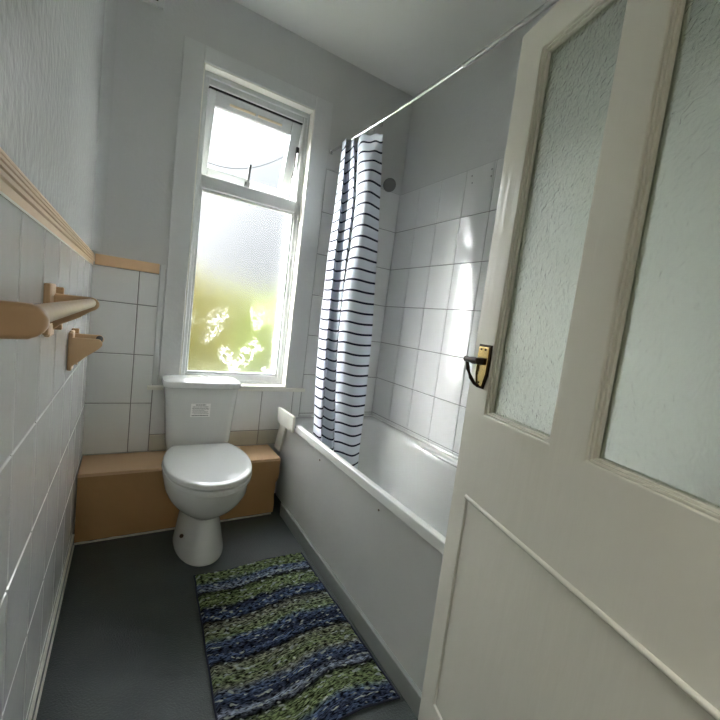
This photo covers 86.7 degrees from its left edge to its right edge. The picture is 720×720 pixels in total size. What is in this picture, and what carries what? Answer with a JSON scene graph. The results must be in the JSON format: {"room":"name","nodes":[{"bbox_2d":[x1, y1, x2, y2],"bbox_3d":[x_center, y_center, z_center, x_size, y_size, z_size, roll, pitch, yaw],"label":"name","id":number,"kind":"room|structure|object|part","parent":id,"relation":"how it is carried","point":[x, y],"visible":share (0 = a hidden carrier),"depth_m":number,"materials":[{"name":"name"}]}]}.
{"room":"bathroom","nodes":[
{"label":"bathroom","id":0,"kind":"room"},
{"bbox_2d":[0,0,104,719],"bbox_3d":[-0.748,-0.341,0.855,0.106,2.710,2.620,4,6,-31],"label":"wall","id":1,"kind":"structure","parent":0,"point":[51,50],"depth_m":0.82,"materials":[{"name":"white tile"}]},
{"bbox_2d":[0,147,94,264],"bbox_3d":[-0.667,-0.304,0.821,0.014,0.060,2.250,4,6,-31],"label":"trim","id":2,"kind":"structure","parent":1,"relation":"attached to","point":[16,188],"depth_m":0.67,"materials":[{"name":"beige paint"}]},
{"bbox_2d":[0,283,99,338],"bbox_3d":[-0.495,-0.063,0.606,0.095,0.118,0.801,4,6,-31],"label":"towel rail","id":3,"kind":"object","parent":1,"relation":"attached to","point":[18,320],"visible":1,"depth_m":0.34,"materials":[{"name":"brown wood"}]},
{"bbox_3d":[-0.318,-0.029,0.324,0.084,0.046,0.022,4,6,-31],"label":"bracket arm","id":4,"kind":"part","parent":3,"relation":"part of","materials":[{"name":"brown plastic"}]},
{"bbox_3d":[-0.660,-0.107,0.889,0.084,0.084,0.022,4,6,-31],"label":"bracket arm","id":5,"kind":"part","parent":3,"relation":"part of","materials":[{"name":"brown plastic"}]},
{"bbox_2d":[28,534,73,719],"bbox_3d":[-0.759,0.941,0.839,0.015,0.058,2.010,4,6,-31],"label":"baseboard","id":6,"kind":"structure","parent":1,"relation":"attached to","point":[46,656],"depth_m":1.19,"materials":[{"name":"grey paint"}]},
{"bbox_2d":[67,328,103,370],"bbox_3d":[-0.895,-0.033,1.248,0.089,0.130,0.114,4,6,-31],"label":"toilet roll holder","id":7,"kind":"object","parent":1,"relation":"attached to","point":[80,346],"visible":1,"depth_m":1.20,"materials":[{"name":"brown wood"}]},
{"bbox_3d":[-0.866,-0.022,1.210,0.078,0.094,0.018,4,6,-31],"label":"bracket arm","id":8,"kind":"part","parent":7,"relation":"part of","materials":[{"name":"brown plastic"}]},
{"bbox_3d":[-0.900,-0.048,1.268,0.078,0.075,0.018,4,6,-31],"label":"bracket arm","id":9,"kind":"part","parent":7,"relation":"part of","materials":[{"name":"brown wood"}]},
{"bbox_2d":[36,493,417,719],"bbox_3d":[-0.097,1.035,1.342,1.718,0.060,2.380,4,6,-31],"label":"floor","id":10,"kind":"structure","parent":0,"point":[128,644],"depth_m":1.30,"materials":[{"name":"grey paint"}]},
{"bbox_2d":[74,444,280,544],"bbox_3d":[-0.917,0.670,2.018,0.926,0.328,0.234,4,6,-31],"label":"cover","id":11,"kind":"object","parent":10,"relation":"on","point":[118,494],"visible":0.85,"depth_m":1.81,"materials":[{"name":"beige paint"}]},
{"bbox_2d":[161,374,251,566],"bbox_3d":[-0.737,0.497,1.808,0.374,0.756,0.717,4,6,-31],"label":"toilet","id":12,"kind":"object","parent":10,"relation":"on","point":[205,476],"visible":1,"depth_m":1.74,"materials":[{"name":"white ceramic"}]},
{"bbox_3d":[-0.824,0.112,1.993,0.374,0.042,0.201,4,6,-31],"label":"cistern lid","id":13,"kind":"part","parent":12,"relation":"part of","materials":[{"name":"white ceramic"}]},
{"bbox_3d":[-0.677,0.490,1.711,0.370,0.018,0.494,4,6,-31],"label":"seat","id":14,"kind":"part","parent":12,"relation":"part of","materials":[{"name":"white plastic"}]},
{"bbox_3d":[-0.675,0.467,1.711,0.367,0.024,0.495,4,6,-31],"label":"lid","id":15,"kind":"part","parent":12,"relation":"part of","materials":[{"name":"white plastic"}]},
{"bbox_2d":[193,552,399,719],"bbox_3d":[-0.297,0.964,1.373,0.528,0.021,0.806,4,6,-31],"label":"bath mat","id":16,"kind":"object","parent":10,"relation":"on","point":[278,645],"visible":1,"depth_m":1.29,"materials":[{"name":"multicoloured fabric"}]},
{"bbox_2d":[274,407,457,717],"bbox_3d":[0.179,0.692,1.823,0.737,0.596,1.694,4,6,-31],"label":"bathtub","id":17,"kind":"object","parent":10,"relation":"on","point":[375,532],"visible":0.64,"depth_m":1.56,"materials":[{"name":"white ceramic"}]},
{"bbox_2d":[279,416,457,537],"bbox_3d":[0.198,0.697,1.834,0.684,0.405,1.691,4,6,-31],"label":"tub","id":18,"kind":"object","parent":17,"relation":"in","point":[419,474],"depth_m":2.00,"materials":[{"name":"white ceramic"}]},
{"bbox_2d":[418,0,719,719],"bbox_3d":[0.380,0.173,0.693,0.078,1.870,0.700,6,6,-17],"label":"door","id":19,"kind":"structure","parent":10,"relation":"on","point":[579,579],"depth_m":0.65,"materials":[{"name":"beige paint"}]},
{"bbox_3d":[0.289,0.000,0.972,0.030,0.019,0.055,6,6,-17],"label":"lever","id":20,"kind":"part","parent":19,"relation":"part of","materials":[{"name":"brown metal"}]},
{"bbox_3d":[0.307,0.016,0.963,0.004,0.100,0.044,6,6,-17],"label":"plate","id":21,"kind":"part","parent":19,"relation":"part of","materials":[{"name":"gold metal"}]},
{"bbox_3d":[0.311,0.016,0.964,0.004,0.111,0.056,6,6,-17],"label":"handle","id":22,"kind":"part","parent":19,"relation":"part of","materials":[{"name":"gold metal"}]},
{"bbox_3d":[0.410,-0.269,0.807,0.005,0.849,0.213,6,6,-17],"label":"pane","id":23,"kind":"part","parent":19,"relation":"part of","materials":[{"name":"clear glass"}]},
{"bbox_3d":[0.334,0.685,0.747,0.029,0.589,0.565,6,6,-17],"label":"panel","id":24,"kind":"part","parent":19,"relation":"part of","materials":[{"name":"beige paint"}]},
{"bbox_3d":[0.492,-0.231,0.521,0.005,0.849,0.213,6,6,-17],"label":"pane","id":25,"kind":"part","parent":19,"relation":"part of","materials":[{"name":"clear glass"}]},
{"bbox_2d":[82,0,412,492],"bbox_3d":[-0.585,-0.460,2.298,1.678,2.710,0.305,4,6,-31],"label":"wall","id":26,"kind":"structure","parent":0,"point":[142,48],"depth_m":1.89,"materials":[{"name":"grey paint"}]},
{"bbox_2d":[95,253,159,273],"bbox_3d":[-1.117,-0.463,1.841,0.266,0.050,0.016,4,6,-31],"label":"trim","id":27,"kind":"structure","parent":26,"relation":"attached to","point":[100,259],"depth_m":1.83,"materials":[{"name":"beige paint"}]},
{"bbox_2d":[142,0,163,9],"bbox_3d":[-0.977,-1.689,1.712,0.180,0.128,0.020,4,6,-31],"label":"air vent","id":28,"kind":"object","parent":26,"relation":"in","point":[159,4],"visible":1,"depth_m":1.75,"materials":[{"name":"grey plastic"}]},
{"bbox_2d":[151,264,165,383],"bbox_3d":[-1.026,-0.177,1.944,0.028,0.610,0.018,4,6,-31],"label":"trim","id":29,"kind":"structure","parent":26,"relation":"attached to","point":[162,274],"depth_m":1.94,"materials":[{"name":"grey plastic"}]},
{"bbox_2d":[147,35,332,391],"bbox_3d":[-0.677,-0.694,2.202,0.870,1.723,0.274,4,6,-31],"label":"window","id":30,"kind":"structure","parent":26,"relation":"in","point":[241,260],"depth_m":2.17,"materials":[{"name":"white paint"}]},
{"bbox_3d":[-0.771,0.145,2.264,0.870,0.032,0.230,4,6,-31],"label":"sill","id":31,"kind":"part","parent":30,"relation":"part of","materials":[{"name":"white paint"}]},
{"bbox_3d":[-0.692,-0.408,2.214,0.514,0.981,0.006,4,6,-31],"label":"pane","id":32,"kind":"part","parent":30,"relation":"part of","materials":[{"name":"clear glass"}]},
{"bbox_3d":[-0.659,-0.664,2.189,0.584,1.607,0.065,4,6,-31],"label":"frame","id":33,"kind":"part","parent":30,"relation":"part of","materials":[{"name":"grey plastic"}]},
{"bbox_3d":[-0.646,-1.064,2.211,0.028,0.128,0.024,4,23,-31],"label":"sash handle","id":34,"kind":"part","parent":30,"relation":"part of","materials":[{"name":"grey metal"}]},
{"bbox_3d":[-0.628,-1.208,2.197,0.518,0.430,0.062,4,23,-31],"label":"sash frame","id":35,"kind":"part","parent":30,"relation":"part of","materials":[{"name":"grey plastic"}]},
{"bbox_2d":[230,104,281,126],"bbox_3d":[-0.571,-1.352,2.109,0.290,0.012,0.005,4,23,-31],"label":"vent","id":36,"kind":"object","parent":30,"relation":"attached to","point":[241,109],"depth_m":2.11,"materials":[{"name":"beige plastic"}]},
{"bbox_2d":[326,151,336,170],"bbox_3d":[-0.181,-1.192,2.283,0.083,0.097,0.009,4,6,-31],"label":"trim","id":37,"kind":"structure","parent":26,"relation":"attached to","point":[331,160],"depth_m":2.29,"materials":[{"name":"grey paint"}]},
{"bbox_2d":[381,178,395,191],"bbox_3d":[0.061,-0.495,2.453,0.176,1.290,0.065,10,6,24],"label":"shower","id":38,"kind":"object","parent":26,"relation":"attached to","point":[389,184],"visible":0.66,"depth_m":2.37,"materials":[{"name":"silver metal"}]},
{"bbox_2d":[233,0,547,96],"bbox_3d":[0.179,-1.669,1.184,1.878,0.080,2.620,4,6,-31],"label":"ceiling","id":39,"kind":"structure","parent":0,"point":[408,45],"depth_m":1.97,"materials":[{"name":"white paint"}]},
{"bbox_2d":[372,1,557,456],"bbox_3d":[0.759,-0.241,1.780,0.108,2.710,2.620,4,6,-31],"label":"wall","id":40,"kind":"structure","parent":0,"point":[459,129],"depth_m":2.17,"materials":[{"name":"white tile"}]},
{"bbox_3d":[0.650,-0.137,0.251,1.678,2.650,0.110,4,6,-31],"label":"wall","id":41,"kind":"structure","parent":0,"visible":0},
{"bbox_2d":[329,0,558,154],"bbox_3d":[0.409,-1.078,1.331,0.057,0.040,2.240,4,6,-31],"label":"curtain rod","id":42,"kind":"object","parent":41,"relation":"attached to","point":[549,3],"visible":0.96,"depth_m":1.35,"materials":[{"name":"silver metal"}]},
{"bbox_2d":[313,119,382,468],"bbox_3d":[-0.099,-0.300,2.094,0.392,1.834,0.152,11,7,37],"label":"shower curtain","id":43,"kind":"object","parent":42,"relation":"hanging from","point":[346,321],"visible":0.91,"depth_m":2.04,"materials":[{"name":"fabric"}]},
{"label":"outside","id":44,"kind":"structure","parent":0,"visible":0},
{"bbox_2d":[208,156,283,168],"bbox_3d":[-0.535,-2.166,2.639,1.987,1.810,0.006,4,6,-31],"label":"overhead cable","id":45,"kind":"object","parent":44,"point":[283,156],"visible":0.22,"depth_m":2.63,"materials":[{"name":"black plastic"}]}
]}

